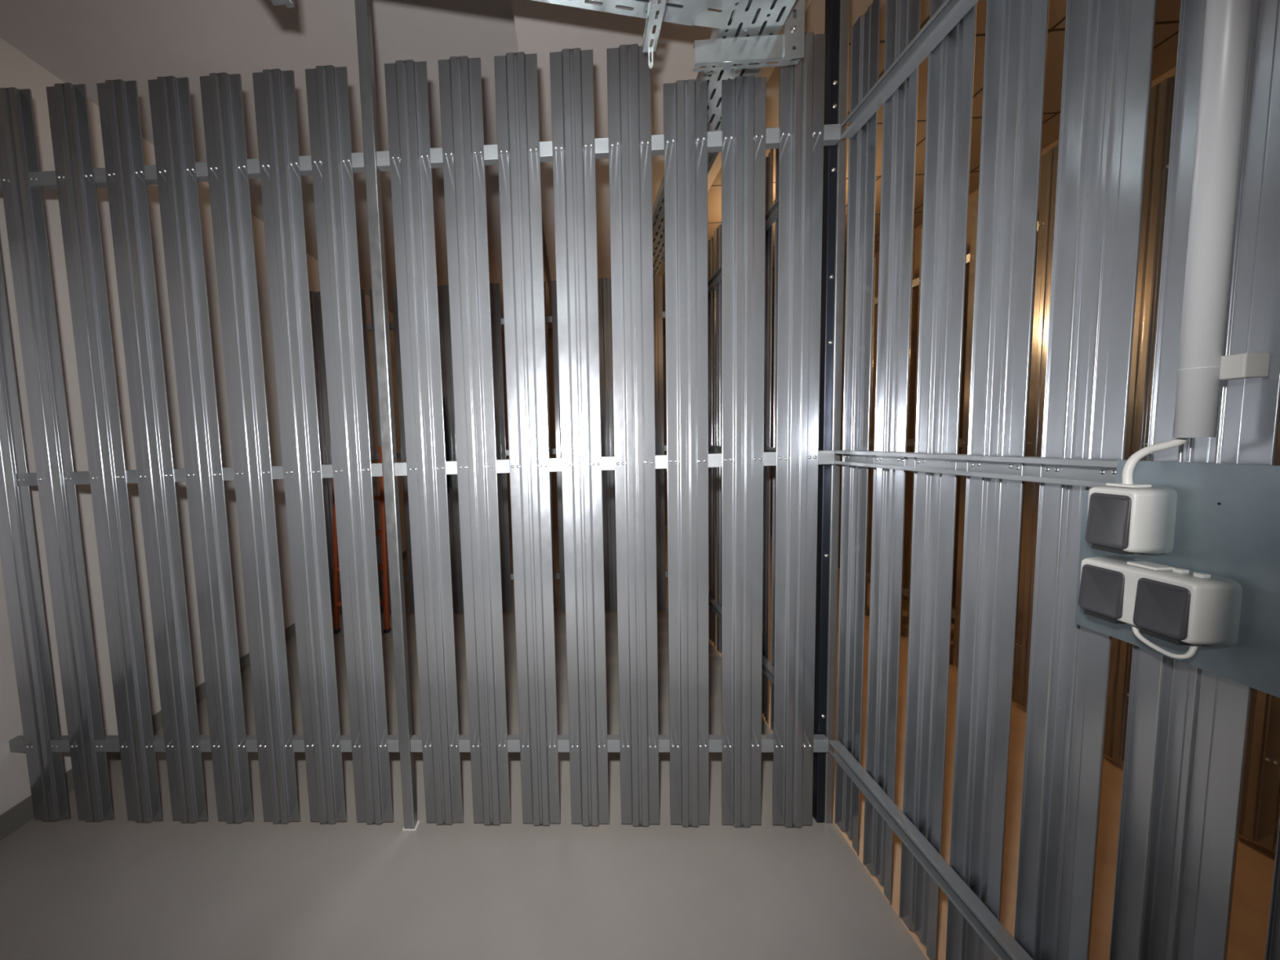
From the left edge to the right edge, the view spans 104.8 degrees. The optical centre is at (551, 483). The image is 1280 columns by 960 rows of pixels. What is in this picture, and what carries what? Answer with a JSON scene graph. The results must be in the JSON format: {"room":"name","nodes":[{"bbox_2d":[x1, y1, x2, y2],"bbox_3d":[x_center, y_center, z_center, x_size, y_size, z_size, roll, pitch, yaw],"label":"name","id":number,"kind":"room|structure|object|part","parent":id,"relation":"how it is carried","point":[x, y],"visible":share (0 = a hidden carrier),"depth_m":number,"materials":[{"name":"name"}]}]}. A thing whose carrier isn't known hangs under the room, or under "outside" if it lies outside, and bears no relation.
{"room":"basement storage compartment","nodes":[
{"label":"basement storage compartment","id":0,"kind":"room"},
{"bbox_2d":[0,37,406,815],"bbox_3d":[-2.407,-0.333,3.374,0.200,3.430,11.600,-1,5,3],"label":"wall","id":1,"kind":"structure","parent":0,"point":[17,70],"depth_m":2.62,"materials":[{"name":"white paint"}]},
{"bbox_2d":[0,152,364,193],"bbox_3d":[-1.547,-1.185,1.874,1.701,0.052,0.038,-1,5,3],"label":"rail","id":2,"kind":"object","parent":1,"relation":"attached to","point":[46,180],"visible":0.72,"depth_m":1.85,"materials":[{"name":"grey metal"}]},
{"bbox_2d":[147,75,253,822],"bbox_3d":[-1.389,-0.036,1.944,0.156,2.961,0.018,-1,5,3],"label":"metal slat","id":3,"kind":"object","parent":2,"relation":"attached to","point":[170,100],"visible":1,"depth_m":1.93,"materials":[{"name":"silver metal"}]},
{"bbox_2d":[200,72,300,823],"bbox_3d":[-1.189,-0.042,1.934,0.156,2.961,0.018,-2,5,3],"label":"metal slat","id":4,"kind":"object","parent":2,"relation":"attached to","point":[221,93],"visible":1,"depth_m":1.92,"materials":[{"name":"silver metal"}]},
{"bbox_2d":[252,68,346,823],"bbox_3d":[-0.986,-0.047,1.925,0.156,2.961,0.018,-2,5,2],"label":"metal slat","id":5,"kind":"object","parent":2,"relation":"attached to","point":[274,89],"visible":1,"depth_m":1.91,"materials":[{"name":"silver metal"}]},
{"bbox_2d":[16,462,382,486],"bbox_3d":[-1.512,-0.032,1.973,1.701,0.052,0.038,-1,5,3],"label":"rail","id":6,"kind":"object","parent":1,"relation":"attached to","point":[82,477],"visible":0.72,"depth_m":1.96,"materials":[{"name":"silver metal"}]},
{"bbox_2d":[45,82,163,822],"bbox_3d":[-1.791,-0.026,1.962,0.156,2.961,0.018,-1,5,3],"label":"metal slat","id":7,"kind":"object","parent":6,"relation":"attached to","point":[68,104],"visible":1,"depth_m":1.95,"materials":[{"name":"silver metal"}]},
{"bbox_2d":[96,79,208,822],"bbox_3d":[-1.591,-0.031,1.953,0.156,2.961,0.018,-1,5,3],"label":"metal slat","id":8,"kind":"object","parent":6,"relation":"attached to","point":[117,99],"visible":1,"depth_m":1.94,"materials":[{"name":"silver metal"}]},
{"bbox_2d":[305,65,393,823],"bbox_3d":[-0.786,-0.052,1.915,0.156,2.961,0.018,-2,5,2],"label":"metal slat","id":9,"kind":"object","parent":6,"relation":"attached to","point":[326,86],"visible":1,"depth_m":1.90,"materials":[{"name":"silver metal"}]},
{"bbox_2d":[0,550,406,839],"bbox_3d":[-2.251,1.322,3.511,0.012,0.100,11.200,-1,5,3],"label":"baseboard","id":10,"kind":"structure","parent":1,"relation":"attached to","point":[20,814],"depth_m":2.32,"materials":[{"name":"grey paint"}]},
{"bbox_2d":[8,734,399,751],"bbox_3d":[-1.478,1.107,2.071,1.701,0.052,0.038,-1,5,3],"label":"rail","id":11,"kind":"object","parent":1,"relation":"attached to","point":[111,743],"visible":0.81,"depth_m":2.06,"materials":[{"name":"silver metal"}]},
{"bbox_2d":[0,244,70,821],"bbox_3d":[-2.214,-0.015,1.986,0.156,2.961,0.018,-2,5,1],"label":"metal slat","id":12,"kind":"object","parent":11,"relation":"attached to","point":[19,553],"visible":1,"depth_m":2.03,"materials":[{"name":"silver metal"}]},
{"bbox_2d":[0,87,114,822],"bbox_3d":[-2.014,-0.020,1.975,0.156,2.961,0.018,-2,5,1],"label":"metal slat","id":13,"kind":"object","parent":11,"relation":"attached to","point":[24,203],"visible":1,"depth_m":1.96,"materials":[{"name":"silver metal"}]},
{"bbox_2d":[322,311,665,332],"bbox_3d":[-0.569,-1.425,4.320,3.432,0.052,0.038,-1,5,3],"label":"rail","id":14,"kind":"object","parent":1,"relation":"attached to","point":[548,319],"visible":0.02,"depth_m":4.30,"materials":[{"name":"grey metal"}]},
{"bbox_2d":[543,280,555,611],"bbox_3d":[-0.084,-0.285,4.375,0.156,2.961,0.018,-2,5,2],"label":"metal slat","id":15,"kind":"object","parent":14,"relation":"attached to","point":[544,286],"visible":0.12,"depth_m":4.36,"materials":[{"name":"grey metal"}]},
{"bbox_2d":[551,280,565,611],"bbox_3d":[0.118,-0.290,4.364,0.156,2.961,0.018,-1,5,3],"label":"metal slat","id":16,"kind":"object","parent":14,"relation":"attached to","point":[553,291],"visible":0.2,"depth_m":4.36,"materials":[{"name":"grey metal"}]},
{"bbox_2d":[331,444,666,460],"bbox_3d":[-0.535,-0.272,4.420,3.432,0.052,0.038,-1,5,3],"label":"rail","id":17,"kind":"object","parent":1,"relation":"attached to","point":[553,451],"visible":0.02,"depth_m":4.39,"materials":[{"name":"grey metal"}]},
{"bbox_2d":[437,284,463,613],"bbox_3d":[-0.890,-0.264,4.413,0.156,2.961,0.018,-1,5,3],"label":"metal slat","id":18,"kind":"object","parent":17,"relation":"attached to","point":[442,291],"visible":0.64,"depth_m":4.40,"materials":[{"name":"grey metal"}]},
{"bbox_2d":[489,283,511,613],"bbox_3d":[-0.487,-0.275,4.394,0.156,2.961,0.018,-2,5,2],"label":"metal slat","id":19,"kind":"object","parent":17,"relation":"attached to","point":[495,294],"visible":0.62,"depth_m":4.38,"materials":[{"name":"grey metal"}]},
{"bbox_2d":[597,277,617,611],"bbox_3d":[0.521,-0.301,4.346,0.156,2.961,0.018,-2,5,2],"label":"metal slat","id":20,"kind":"object","parent":17,"relation":"attached to","point":[604,285],"visible":0.76,"depth_m":4.33,"materials":[{"name":"grey metal"}]},
{"bbox_2d":[339,570,667,582],"bbox_3d":[-0.500,0.867,4.518,3.432,0.052,0.038,-1,5,3],"label":"rail","id":21,"kind":"object","parent":1,"relation":"attached to","point":[556,574],"visible":0.02,"depth_m":4.49,"materials":[{"name":"grey metal"}]},
{"bbox_2d":[309,291,342,614],"bbox_3d":[-2.099,-0.233,4.471,0.156,2.961,0.018,-1,5,3],"label":"metal slat","id":22,"kind":"object","parent":21,"relation":"attached to","point":[315,299],"visible":0.52,"depth_m":4.43,"materials":[{"name":"grey metal"}]},
{"bbox_2d":[360,288,383,613],"bbox_3d":[-1.696,-0.243,4.452,0.156,2.961,0.018,-1,5,3],"label":"metal slat","id":23,"kind":"object","parent":21,"relation":"attached to","point":[362,293],"visible":0.11,"depth_m":4.43,"materials":[{"name":"grey metal"}]},
{"bbox_2d":[368,288,391,613],"bbox_3d":[-1.494,-0.248,4.442,0.156,2.961,0.018,-2,5,2],"label":"metal slat","id":24,"kind":"object","parent":21,"relation":"attached to","point":[370,290],"visible":0.03,"depth_m":4.39,"materials":[{"name":"grey metal"}]},
{"bbox_2d":[391,287,414,613],"bbox_3d":[-1.293,-0.254,4.432,0.156,2.961,0.018,-1,5,3],"label":"metal slat","id":25,"kind":"object","parent":21,"relation":"attached to","point":[394,297],"visible":0.33,"depth_m":4.43,"materials":[{"name":"grey metal"}]},
{"bbox_2d":[653,275,666,610],"bbox_3d":[0.924,-0.311,4.326,0.156,2.961,0.018,-1,5,3],"label":"metal slat","id":26,"kind":"object","parent":21,"relation":"attached to","point":[657,284],"visible":0.51,"depth_m":4.31,"materials":[{"name":"grey metal"}]},
{"bbox_2d":[0,0,1181,335],"bbox_3d":[0.948,-2.399,3.040,7.040,0.600,11.600,-1,5,3],"label":"ceiling","id":27,"kind":"structure","parent":0,"point":[88,42],"depth_m":2.38,"materials":[{"name":"paint"}]},
{"bbox_2d":[270,0,294,8],"bbox_3d":[-0.816,-1.702,1.108,0.075,0.660,0.603,-1,5,3],"label":"bracket","id":28,"kind":"object","parent":27,"relation":"hanging from","point":[290,3],"visible":1,"depth_m":1.42,"materials":[{"name":"metal"}]},
{"bbox_3d":[-0.799,-1.393,1.151,0.060,0.032,0.557,-1,5,3],"label":"arm","id":29,"kind":"part","parent":28,"relation":"part of","materials":[{"name":"metal"}]},
{"bbox_3d":[-0.794,-1.445,1.429,0.075,0.090,0.006,-1,5,3],"label":"arm plate","id":30,"kind":"part","parent":28,"relation":"part of","materials":[{"name":"metal"}]},
{"bbox_2d":[532,0,730,28],"bbox_3d":[-0.704,-1.446,1.151,2.654,0.062,0.407,-3,5,-12],"label":"cable tray","id":31,"kind":"object","parent":28,"relation":"on","point":[686,12],"visible":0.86,"depth_m":1.52,"materials":[{"name":"metal"}]},
{"bbox_3d":[0.496,-1.476,1.409,0.102,0.002,0.392,-1,5,3],"label":"corner plate","id":32,"kind":"part","parent":31,"relation":"part of","materials":[{"name":"metal"}]},
{"bbox_2d":[642,0,666,68],"bbox_3d":[0.298,-1.637,1.247,0.044,0.615,0.660,-1,5,3],"label":"bracket","id":33,"kind":"object","parent":27,"relation":"hanging from","point":[653,6],"visible":1,"depth_m":1.50,"materials":[{"name":"metal"}]},
{"bbox_2d":[692,0,804,71],"bbox_3d":[0.654,-1.702,1.617,0.356,0.586,0.052,-1,5,3],"label":"bracket","id":34,"kind":"object","parent":27,"relation":"attached to","point":[787,48],"visible":1,"depth_m":1.63,"materials":[{"name":"metal"}]},
{"bbox_2d":[652,0,795,282],"bbox_3d":[0.745,-1.699,3.492,0.208,0.062,4.600,-1,5,3],"label":"cable tray","id":35,"kind":"object","parent":34,"relation":"on","point":[781,10],"visible":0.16,"depth_m":1.77,"materials":[{"name":"metal"}]},
{"bbox_2d":[652,0,777,266],"bbox_3d":[0.744,-1.692,3.463,0.155,0.039,4.500,-1,5,3],"label":"cable bundle","id":36,"kind":"object","parent":35,"relation":"in","point":[748,4],"visible":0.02,"depth_m":1.65,"materials":[{"name":"black rubber"}]},
{"bbox_3d":[0.655,-1.455,1.646,0.342,0.076,0.035,-1,5,3],"label":"arm","id":37,"kind":"part","parent":34,"relation":"part of","materials":[{"name":"metal"}]},
{"bbox_3d":[0.799,-1.705,1.596,0.064,0.586,0.004,-1,5,3],"label":"hanger plate","id":38,"kind":"part","parent":34,"relation":"part of","materials":[{"name":"metal"}]},
{"bbox_2d":[501,328,716,528],"bbox_3d":[1.260,-1.153,8.862,6.640,3.900,0.200,-1,5,3],"label":"wall","id":39,"kind":"structure","parent":0,"point":[549,331],"depth_m":8.80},
{"bbox_2d":[0,524,1279,959],"bbox_3d":[1.061,1.345,3.362,7.040,0.120,11.600,-1,5,3],"label":"floor","id":40,"kind":"structure","parent":0,"point":[118,888],"depth_m":1.81,"materials":[{"name":"grey paint"}]},
{"bbox_2d":[332,445,391,633],"bbox_3d":[-1.660,0.482,4.308,0.494,1.604,0.365,-1,5,3],"label":"step ladder","id":41,"kind":"object","parent":40,"relation":"on","point":[384,566],"visible":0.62,"depth_m":4.21,"materials":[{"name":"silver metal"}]},
{"bbox_3d":[-1.878,0.494,4.246,0.040,1.605,0.213,-1,5,10],"label":"rail","id":42,"kind":"part","parent":41,"relation":"part of","materials":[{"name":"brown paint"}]},
{"bbox_3d":[-1.449,0.483,4.225,0.040,1.605,0.213,-2,5,-4],"label":"rail","id":43,"kind":"part","parent":41,"relation":"part of","materials":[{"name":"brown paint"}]},
{"bbox_2d":[354,0,419,830],"bbox_3d":[-0.646,-0.330,1.904,0.058,3.570,0.050,-1,5,3],"label":"square post","id":44,"kind":"object","parent":40,"relation":"on","point":[362,7],"visible":1,"depth_m":1.89,"materials":[{"name":"metal"}]},
{"bbox_3d":[-0.592,1.446,2.057,0.058,0.003,0.050,-1,5,3],"label":"foot plate","id":45,"kind":"part","parent":44,"relation":"part of","materials":[{"name":"white paint"}]},
{"bbox_2d":[376,124,840,171],"bbox_3d":[0.191,-1.230,1.791,1.682,0.052,0.038,-1,5,3],"label":"rail","id":46,"kind":"object","parent":44,"relation":"attached to","point":[832,132],"visible":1,"depth_m":1.77,"materials":[{"name":"grey metal"}]},
{"bbox_2d":[438,55,511,825],"bbox_3d":[-0.290,-0.065,1.892,0.156,2.961,0.018,-2,5,2],"label":"metal slat","id":47,"kind":"object","parent":46,"relation":"attached to","point":[460,92],"visible":1,"depth_m":1.88,"materials":[{"name":"silver metal"}]},
{"bbox_2d":[493,51,559,825],"bbox_3d":[-0.085,-0.070,1.881,0.156,2.961,0.018,-1,5,3],"label":"metal slat","id":48,"kind":"object","parent":46,"relation":"attached to","point":[516,74],"visible":1,"depth_m":1.87,"materials":[{"name":"silver metal"}]},
{"bbox_2d":[549,48,608,826],"bbox_3d":[0.116,-0.076,1.872,0.156,2.961,0.018,-1,5,3],"label":"metal slat","id":49,"kind":"object","parent":46,"relation":"attached to","point":[571,70],"visible":1,"depth_m":1.86,"materials":[{"name":"silver metal"}]},
{"bbox_2d":[841,0,978,138],"bbox_3d":[0.977,-1.112,0.136,0.038,0.052,3.199,-1,5,3],"label":"rail","id":50,"kind":"object","parent":46,"relation":"attached to","point":[951,12],"visible":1,"depth_m":1.40,"materials":[{"name":"grey metal"}]},
{"bbox_2d":[945,0,1048,959],"bbox_3d":[1.078,-0.059,1.179,0.018,2.989,0.156,-1,5,3],"label":"metal slat","id":51,"kind":"object","parent":50,"relation":"attached to","point":[1016,30],"visible":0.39,"depth_m":1.18,"materials":[{"name":"silver metal"}]},
{"bbox_2d":[1172,0,1270,437],"bbox_3d":[0.973,-0.976,0.661,0.061,1.820,0.067,-1,5,3],"label":"conduit","id":52,"kind":"object","parent":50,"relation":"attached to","point":[1202,365],"visible":1,"depth_m":0.71,"materials":[{"name":"grey plastic"}]},
{"bbox_2d":[394,449,834,475],"bbox_3d":[0.226,-0.077,1.890,1.682,0.052,0.038,-1,5,3],"label":"rail","id":53,"kind":"object","parent":44,"relation":"attached to","point":[825,457],"visible":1,"depth_m":1.87,"materials":[{"name":"silver metal"}]},
{"bbox_2d":[384,59,463,824],"bbox_3d":[-0.489,-0.060,1.901,0.156,2.961,0.018,-2,5,2],"label":"metal slat","id":54,"kind":"object","parent":53,"relation":"attached to","point":[406,81],"visible":1,"depth_m":1.89,"materials":[{"name":"silver metal"}]},
{"bbox_2d":[606,44,659,826],"bbox_3d":[0.320,-0.081,1.861,0.156,2.961,0.018,-1,5,3],"label":"metal slat","id":55,"kind":"object","parent":53,"relation":"attached to","point":[628,72],"visible":1,"depth_m":1.85,"materials":[{"name":"silver metal"}]},
{"bbox_2d":[662,79,709,826],"bbox_3d":[0.521,-0.021,1.857,0.156,2.831,0.018,-1,5,3],"label":"metal slat","id":56,"kind":"object","parent":53,"relation":"attached to","point":[685,102],"visible":1,"depth_m":1.84,"materials":[{"name":"silver metal"}]},
{"bbox_2d":[721,75,766,826],"bbox_3d":[0.728,-0.027,1.848,0.156,2.831,0.018,-1,5,3],"label":"metal slat","id":57,"kind":"object","parent":53,"relation":"attached to","point":[744,99],"visible":1,"depth_m":1.83,"materials":[{"name":"silver metal"}]},
{"bbox_2d":[835,449,1279,487],"bbox_3d":[1.011,0.042,0.235,0.038,0.052,3.199,-1,5,3],"label":"rail","id":58,"kind":"object","parent":53,"relation":"attached to","point":[1081,472],"visible":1,"depth_m":1.14,"materials":[{"name":"silver metal"}]},
{"bbox_2d":[834,0,880,855],"bbox_3d":[1.105,-0.110,1.762,0.018,2.989,0.156,-2,5,2],"label":"metal slat","id":59,"kind":"object","parent":58,"relation":"attached to","point":[865,32],"visible":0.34,"depth_m":1.76,"materials":[{"name":"silver metal"}]},
{"bbox_2d":[898,0,977,959],"bbox_3d":[1.087,-0.076,1.372,0.018,2.989,0.156,-2,5,2],"label":"metal slat","id":60,"kind":"object","parent":58,"relation":"attached to","point":[950,74],"visible":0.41,"depth_m":1.38,"materials":[{"name":"silver metal"}]},
{"bbox_2d":[1013,0,1156,959],"bbox_3d":[1.069,-0.042,0.981,0.018,2.989,0.156,-2,5,2],"label":"metal slat","id":61,"kind":"object","parent":58,"relation":"attached to","point":[1109,44],"visible":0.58,"depth_m":0.99,"materials":[{"name":"silver metal"}]},
{"bbox_2d":[1075,460,1279,697],"bbox_3d":[1.014,0.149,0.547,0.012,0.324,0.800,-1,5,3],"label":"plate","id":62,"kind":"object","parent":58,"relation":"attached to","point":[1227,525],"visible":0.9,"depth_m":0.73,"materials":[{"name":"metal"}]},
{"bbox_2d":[1084,482,1177,555],"bbox_3d":[0.987,0.060,0.838,0.065,0.118,0.086,-1,5,3],"label":"light switch","id":63,"kind":"object","parent":62,"relation":"attached to","point":[1138,518],"visible":1,"depth_m":0.81,"materials":[{"name":"grey plastic"}]},
{"bbox_2d":[1121,437,1190,484],"bbox_3d":[0.990,-0.042,0.796,0.017,0.098,0.082,-2,5,-7],"label":"cable","id":64,"kind":"object","parent":63,"relation":"attached to","point":[1130,464],"visible":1,"depth_m":0.81,"materials":[{"name":"grey plastic"}]},
{"bbox_2d":[1078,555,1242,646],"bbox_3d":[0.989,0.188,0.808,0.065,0.110,0.177,-1,5,3],"label":"electrical socket","id":65,"kind":"object","parent":62,"relation":"attached to","point":[1176,606],"visible":1,"depth_m":0.76,"materials":[{"name":"grey plastic"}]},
{"bbox_2d":[1131,625,1199,659],"bbox_3d":[0.984,0.251,0.786,0.025,0.041,0.081,-1,5,3],"label":"cable","id":66,"kind":"object","parent":65,"relation":"attached to","point":[1193,649],"visible":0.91,"depth_m":0.77,"materials":[{"name":"grey plastic"}]},
{"bbox_2d":[1109,0,1279,959],"bbox_3d":[1.060,-0.025,0.786,0.018,2.989,0.156,-1,5,3],"label":"metal slat","id":67,"kind":"object","parent":58,"relation":"attached to","point":[1187,733],"visible":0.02,"depth_m":0.80,"materials":[{"name":"silver metal"}]},
{"bbox_2d":[1264,815,1279,959],"bbox_3d":[1.051,-0.007,0.589,0.018,2.989,0.156,-1,5,3],"label":"metal slat","id":68,"kind":"object","parent":58,"relation":"attached to","point":[1272,950],"visible":1,"depth_m":0.72,"materials":[{"name":"silver metal"}]},
{"bbox_2d":[410,734,828,752],"bbox_3d":[0.260,1.062,1.988,1.682,0.052,0.038,-1,5,3],"label":"rail","id":69,"kind":"object","parent":44,"relation":"attached to","point":[820,741],"visible":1,"depth_m":1.97,"materials":[{"name":"silver metal"}]},
{"bbox_2d":[772,31,825,826],"bbox_3d":[0.928,-0.097,1.833,0.156,2.961,0.018,-2,5,3],"label":"metal slat","id":70,"kind":"object","parent":69,"relation":"attached to","point":[802,84],"visible":0.97,"depth_m":1.82,"materials":[{"name":"silver metal"}]},
{"bbox_2d":[829,740,1033,959],"bbox_3d":[1.046,1.181,0.334,0.038,0.052,3.199,-1,5,3],"label":"rail","id":71,"kind":"object","parent":69,"relation":"attached to","point":[992,931],"visible":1,"depth_m":1.38,"materials":[{"name":"silver metal"}]},
{"bbox_2d":[862,0,920,904],"bbox_3d":[1.095,-0.093,1.569,0.018,2.989,0.156,-1,5,3],"label":"metal slat","id":72,"kind":"object","parent":71,"relation":"attached to","point":[902,16],"visible":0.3,"depth_m":1.57,"materials":[{"name":"silver metal"}]},
{"bbox_2d":[812,0,849,823],"bbox_3d":[1.076,-0.295,1.880,0.064,3.400,0.053,-1,5,3],"label":"post","id":73,"kind":"object","parent":40,"relation":"on","point":[837,11],"visible":0.98,"depth_m":1.86,"materials":[{"name":"metal"}]},
{"bbox_2d":[708,593,773,684],"bbox_3d":[1.177,0.930,3.195,0.038,0.052,2.350,-1,5,3],"label":"rail","id":74,"kind":"object","parent":73,"relation":"attached to","point":[767,668],"visible":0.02,"depth_m":2.64,"materials":[{"name":"grey metal"}]},
{"bbox_2d":[770,148,778,730],"bbox_3d":[1.134,-0.166,2.401,0.018,2.989,0.156,-1,5,3],"label":"metal slat","id":75,"kind":"object","parent":74,"relation":"attached to","point":[776,149],"visible":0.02,"depth_m":2.46,"materials":[{"name":"grey metal"}]},
{"bbox_2d":[708,444,776,453],"bbox_3d":[1.142,-0.209,3.097,0.038,0.052,2.350,-1,5,3],"label":"rail","id":76,"kind":"object","parent":73,"relation":"attached to","point":[717,448],"visible":0.02,"depth_m":3.36,"materials":[{"name":"grey metal"}]},
{"bbox_2d":[761,148,773,724],"bbox_3d":[1.143,-0.183,2.598,0.018,2.989,0.156,-1,5,3],"label":"metal slat","id":77,"kind":"object","parent":76,"relation":"attached to","point":[769,159],"visible":0.48,"depth_m":2.57,"materials":[{"name":"grey metal"}]},
{"bbox_2d":[707,199,777,294],"bbox_3d":[1.107,-1.362,2.998,0.038,0.052,2.350,-1,5,3],"label":"rail","id":78,"kind":"object","parent":73,"relation":"attached to","point":[771,219],"visible":0.02,"depth_m":2.45,"materials":[{"name":"grey metal"}]},
{"bbox_2d":[708,230,715,647],"bbox_3d":[1.188,-0.269,3.581,0.018,2.989,0.156,-1,5,3],"label":"metal slat","id":79,"kind":"object","parent":78,"relation":"attached to","point":[712,471],"visible":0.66,"depth_m":3.59,"materials":[{"name":"grey metal"}]},
{"bbox_2d":[715,223,721,653],"bbox_3d":[1.179,-0.252,3.384,0.018,2.989,0.156,-1,5,3],"label":"metal slat","id":80,"kind":"object","parent":78,"relation":"attached to","point":[718,230],"visible":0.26,"depth_m":3.41,"materials":[{"name":"grey metal"}]},
{"bbox_2d":[867,570,1016,647],"bbox_3d":[2.675,0.941,2.550,0.038,0.052,4.200,-1,5,3],"label":"rail","id":81,"kind":"object","parent":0,"point":[905,590],"visible":0.02,"depth_m":3.71,"materials":[{"name":"grey metal"}]},
{"bbox_2d":[865,257,876,613],"bbox_3d":[2.696,-0.367,4.185,0.018,2.989,0.156,-1,5,3],"label":"metal slat","id":82,"kind":"object","parent":81,"relation":"attached to","point":[875,258],"visible":0.18,"depth_m":4.10,"materials":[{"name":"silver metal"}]},
{"bbox_2d":[900,233,915,633],"bbox_3d":[2.675,-0.328,3.738,0.018,2.989,0.156,-1,5,3],"label":"metal slat","id":83,"kind":"object","parent":81,"relation":"attached to","point":[913,233],"visible":0.03,"depth_m":3.65,"materials":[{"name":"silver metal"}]},
{"bbox_2d":[906,228,922,637],"bbox_3d":[2.665,-0.308,3.514,0.018,2.989,0.156,-1,5,3],"label":"metal slat","id":84,"kind":"object","parent":81,"relation":"attached to","point":[922,228],"visible":0.21,"depth_m":3.57,"materials":[{"name":"silver metal"}]},
{"bbox_2d":[952,193,978,667],"bbox_3d":[2.645,-0.269,3.067,0.018,2.989,0.156,-1,5,3],"label":"metal slat","id":85,"kind":"object","parent":81,"relation":"attached to","point":[975,200],"visible":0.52,"depth_m":3.10,"materials":[{"name":"silver metal"}]},
{"bbox_2d":[1013,144,1058,708],"bbox_3d":[2.624,-0.230,2.620,0.018,2.989,0.156,-1,5,3],"label":"metal slat","id":86,"kind":"object","parent":81,"relation":"attached to","point":[1050,159],"visible":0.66,"depth_m":2.63,"materials":[{"name":"silver metal"}]},
{"bbox_2d":[1103,75,1175,764],"bbox_3d":[2.604,-0.191,2.172,0.018,2.989,0.156,-1,5,3],"label":"metal slat","id":87,"kind":"object","parent":81,"relation":"attached to","point":[1162,95],"visible":0.36,"depth_m":2.12,"materials":[{"name":"silver metal"}]},
{"bbox_3d":[2.543,-0.073,0.831,0.018,2.989,0.156,-1,5,3],"label":"metal slat","id":88,"kind":"object","parent":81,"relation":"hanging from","visible":0},
{"bbox_2d":[871,438,1026,448],"bbox_3d":[2.640,-0.198,2.452,0.038,0.052,4.200,-1,5,3],"label":"rail","id":89,"kind":"object","parent":88,"relation":"attached to","point":[910,442],"visible":0.02,"depth_m":3.62,"materials":[{"name":"grey metal"}]},
{"bbox_2d":[1239,415,1279,851],"bbox_3d":[2.583,-0.151,1.725,0.018,2.989,0.156,-1,5,3],"label":"metal slat","id":90,"kind":"object","parent":89,"relation":"attached to","point":[1261,785],"visible":0.38,"depth_m":1.79,"materials":[{"name":"silver metal"}]},
{"bbox_2d":[874,221,1038,306],"bbox_3d":[2.606,-1.352,2.352,0.038,0.052,4.200,-1,5,3],"label":"rail","id":91,"kind":"object","parent":88,"relation":"attached to","point":[916,282],"visible":0.11,"depth_m":3.52,"materials":[{"name":"grey metal"}]},
{"bbox_2d":[769,66,1176,652],"bbox_3d":[3.295,-0.467,3.102,0.100,3.400,11.200,-1,5,3],"label":"wall","id":92,"kind":"structure","parent":0,"point":[1171,73],"depth_m":4.44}
]}

